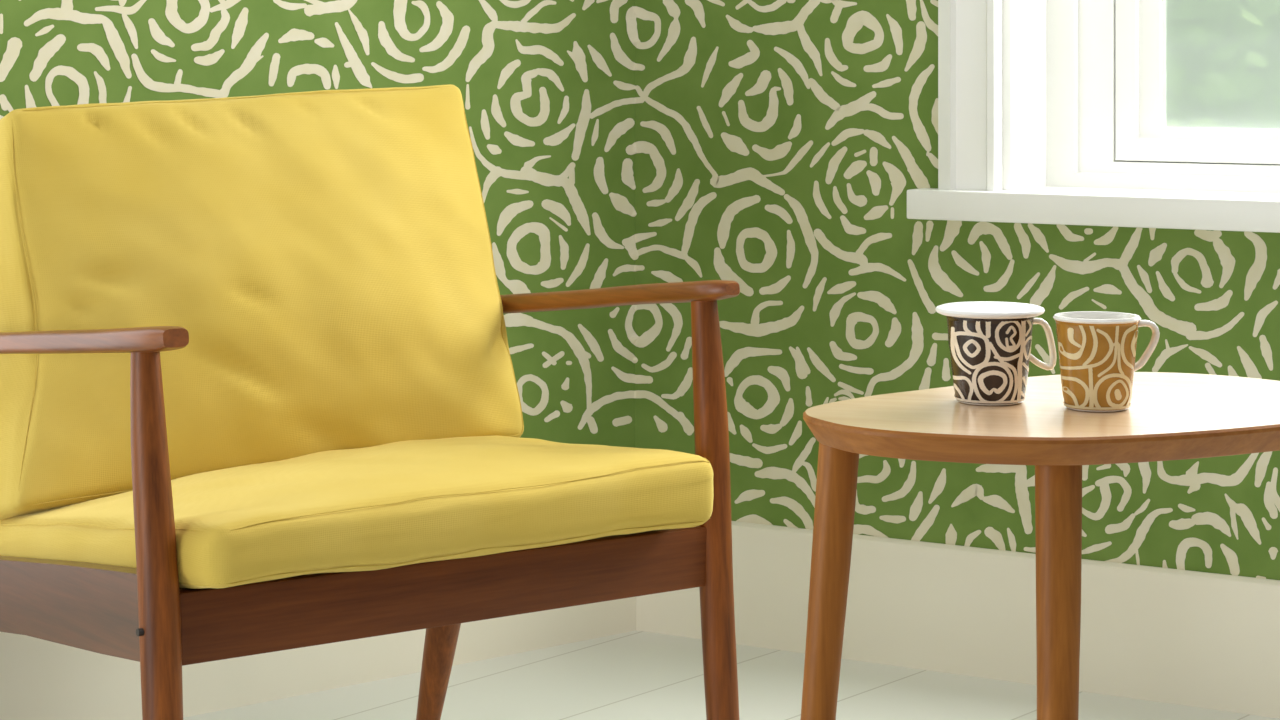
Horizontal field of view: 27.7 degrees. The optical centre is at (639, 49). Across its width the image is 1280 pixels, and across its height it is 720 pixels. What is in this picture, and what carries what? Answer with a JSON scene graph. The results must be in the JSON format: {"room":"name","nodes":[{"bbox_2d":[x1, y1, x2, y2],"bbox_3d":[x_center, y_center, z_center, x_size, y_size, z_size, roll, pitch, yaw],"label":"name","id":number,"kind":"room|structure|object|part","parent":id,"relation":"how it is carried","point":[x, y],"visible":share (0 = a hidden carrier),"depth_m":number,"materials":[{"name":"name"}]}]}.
{"room":"living room","nodes":[
{"label":"living room","id":0,"kind":"room"},
{"bbox_2d":[0,0,652,447],"bbox_3d":[-1.067,-0.400,3.072,2.616,2.500,0.270,0,0,-40],"label":"wall","id":1,"kind":"structure","parent":0,"point":[547,88],"depth_m":3.66,"materials":[{"name":"green paper"}]},
{"bbox_2d":[0,597,635,719],"bbox_3d":[-0.982,0.764,2.976,2.609,0.172,0.018,0,0,-41],"label":"baseboard","id":2,"kind":"structure","parent":1,"relation":"attached to","point":[40,679],"depth_m":3.38,"materials":[{"name":"paint"}]},
{"bbox_2d":[183,630,1279,719],"bbox_3d":[0.000,0.900,1.666,6.400,0.100,4.532,0,0,0],"label":"floor","id":3,"kind":"structure","parent":0,"point":[632,675],"depth_m":3.43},
{"bbox_2d":[0,84,739,719],"bbox_3d":[-0.367,0.448,2.835,0.707,0.812,0.778,0,0,-37],"label":"armchair","id":4,"kind":"object","parent":3,"relation":"on","point":[259,394],"visible":1,"depth_m":2.78,"materials":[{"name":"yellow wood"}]},
{"bbox_3d":[-0.591,0.545,2.582,0.022,0.124,0.472,0,0,-37],"label":"rail","id":5,"kind":"part","parent":4,"relation":"part of","materials":[{"name":"brown wood"}]},
{"bbox_3d":[-0.613,0.293,2.611,0.046,0.083,0.642,0,0,-37],"label":"armrest","id":6,"kind":"part","parent":4,"relation":"part of","materials":[{"name":"brown wood"}]},
{"bbox_3d":[-0.438,0.562,2.384,0.039,0.580,0.084,0,0,-38],"label":"leg","id":7,"kind":"part","parent":4,"relation":"part of","materials":[{"name":"brown wood"}]},
{"bbox_2d":[0,84,523,519],"bbox_3d":[-0.454,0.274,2.958,0.633,0.464,0.284,0,0,-35],"label":"cushion","id":8,"kind":"object","parent":4,"relation":"on","point":[325,260],"depth_m":2.86,"materials":[{"name":"yellow fabric"}]},
{"bbox_2d":[0,435,713,588],"bbox_3d":[-0.315,0.491,2.739,0.601,0.149,0.562,0,0,-37],"label":"seat cushion","id":9,"kind":"object","parent":4,"relation":"on","point":[236,511],"depth_m":2.60,"materials":[{"name":"yellow fabric"}]},
{"bbox_3d":[-0.242,0.577,3.185,0.044,0.554,0.124,0,0,-37],"label":"leg","id":10,"kind":"part","parent":4,"relation":"part of","materials":[{"name":"brown wood"}]},
{"bbox_3d":[-0.185,0.537,2.593,0.662,0.071,0.022,0,0,-37],"label":"rail","id":11,"kind":"part","parent":4,"relation":"part of","materials":[{"name":"brown wood"}]},
{"bbox_3d":[-0.089,0.291,3.016,0.044,0.089,0.626,0,0,-37],"label":"armrest","id":12,"kind":"part","parent":4,"relation":"part of","materials":[{"name":"brown wood"}]},
{"bbox_3d":[0.082,0.558,2.786,0.038,0.587,0.071,0,0,-29],"label":"leg","id":13,"kind":"part","parent":4,"relation":"part of","materials":[{"name":"brown wood"}]},
{"bbox_2d":[800,372,1279,719],"bbox_3d":[0.391,0.576,2.189,0.520,0.552,0.352,0,0,-40],"label":"side table","id":14,"kind":"object","parent":3,"relation":"on","point":[1169,416],"visible":0.88,"depth_m":2.08,"materials":[{"name":"brown wood"}]},
{"bbox_3d":[0.145,0.586,2.143,0.083,0.530,0.034,0,0,-31],"label":"leg","id":15,"kind":"part","parent":14,"relation":"part of","materials":[{"name":"brown wood"}]},
{"bbox_2d":[935,301,1056,405],"bbox_3d":[0.298,0.258,2.216,0.092,0.083,0.092,0,0,31],"label":"mug","id":16,"kind":"object","parent":14,"relation":"on","point":[990,342],"visible":1,"depth_m":2.19,"materials":[{"name":"brown ceramic"}]},
{"bbox_3d":[0.298,0.222,2.216,0.093,0.010,0.093,0,0,0],"label":"lid","id":17,"kind":"part","parent":16,"relation":"part of","materials":[{"name":"white ceramic"}]},
{"bbox_3d":[0.340,0.252,2.227,0.035,0.045,0.013,0,0,-22],"label":"handle","id":18,"kind":"part","parent":16,"relation":"part of","materials":[{"name":"white ceramic"}]},
{"bbox_3d":[0.330,0.586,2.045,0.037,0.531,0.089,0,0,8],"label":"leg","id":19,"kind":"part","parent":14,"relation":"part of","materials":[{"name":"brown wood"}]},
{"bbox_2d":[1053,311,1159,411],"bbox_3d":[0.384,0.261,2.175,0.076,0.078,0.074,0,0,45],"label":"mug","id":20,"kind":"object","parent":14,"relation":"on","point":[1097,349],"visible":1,"depth_m":2.15,"materials":[{"name":"ceramic"}]},
{"bbox_3d":[0.420,0.248,2.175,0.029,0.046,0.010,0,0,0],"label":"handle","id":21,"kind":"part","parent":20,"relation":"part of","materials":[{"name":"white ceramic"}]},
{"bbox_2d":[578,0,1279,579],"bbox_3d":[1.200,-0.400,3.168,3.250,2.500,0.345,0,0,32],"label":"wall","id":22,"kind":"structure","parent":0,"point":[779,146],"depth_m":3.63,"materials":[{"name":"green paper"}]},
{"bbox_2d":[636,521,1279,718],"bbox_3d":[1.270,0.764,3.035,2.991,0.172,0.018,0,0,32],"label":"baseboard","id":23,"kind":"structure","parent":22,"relation":"attached to","point":[1206,640],"depth_m":3.51,"materials":[{"name":"paint"}]},
{"bbox_2d":[938,0,1002,190],"bbox_3d":[1.018,-0.505,3.185,1.422,1.390,0.027,0,0,32],"label":"trim","id":24,"kind":"structure","parent":22,"relation":"attached to","point":[970,32],"depth_m":3.53,"materials":[{"name":"white paint"}]},
{"bbox_2d":[907,0,1279,232],"bbox_3d":[1.073,-0.435,3.275,1.487,1.331,0.295,0,0,32],"label":"window","id":25,"kind":"structure","parent":22,"relation":"in","point":[1087,140],"depth_m":3.56,"materials":[{"name":"white paint"}]},
{"bbox_3d":[1.061,0.210,3.256,1.487,0.040,0.250,0,0,32],"label":"sill","id":26,"kind":"part","parent":25,"relation":"part of","materials":[{"name":"white paint"}]},
{"bbox_3d":[1.108,-0.449,3.332,1.226,1.278,0.072,0,0,32],"label":"frame","id":27,"kind":"part","parent":25,"relation":"part of","materials":[{"name":"white paint"}]},
{"bbox_3d":[1.108,-0.449,3.332,1.036,1.202,0.041,0,0,32],"label":"sash","id":28,"kind":"part","parent":25,"relation":"part of","materials":[{"name":"white paint"}]},
{"label":"outside","id":29,"kind":"structure","parent":0,"visible":0},
{"bbox_3d":[5.408,1.020,5.961,13.926,0.100,13.170,0,0,0],"label":"ground","id":30,"kind":"structure","parent":29,"visible":0},
{"bbox_2d":[1166,0,1279,128],"bbox_3d":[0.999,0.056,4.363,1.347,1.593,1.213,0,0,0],"label":"window pane","id":31,"kind":"object","parent":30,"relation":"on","point":[1223,56],"visible":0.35,"depth_m":4.13,"materials":[{"name":"clear glass"}]}
]}

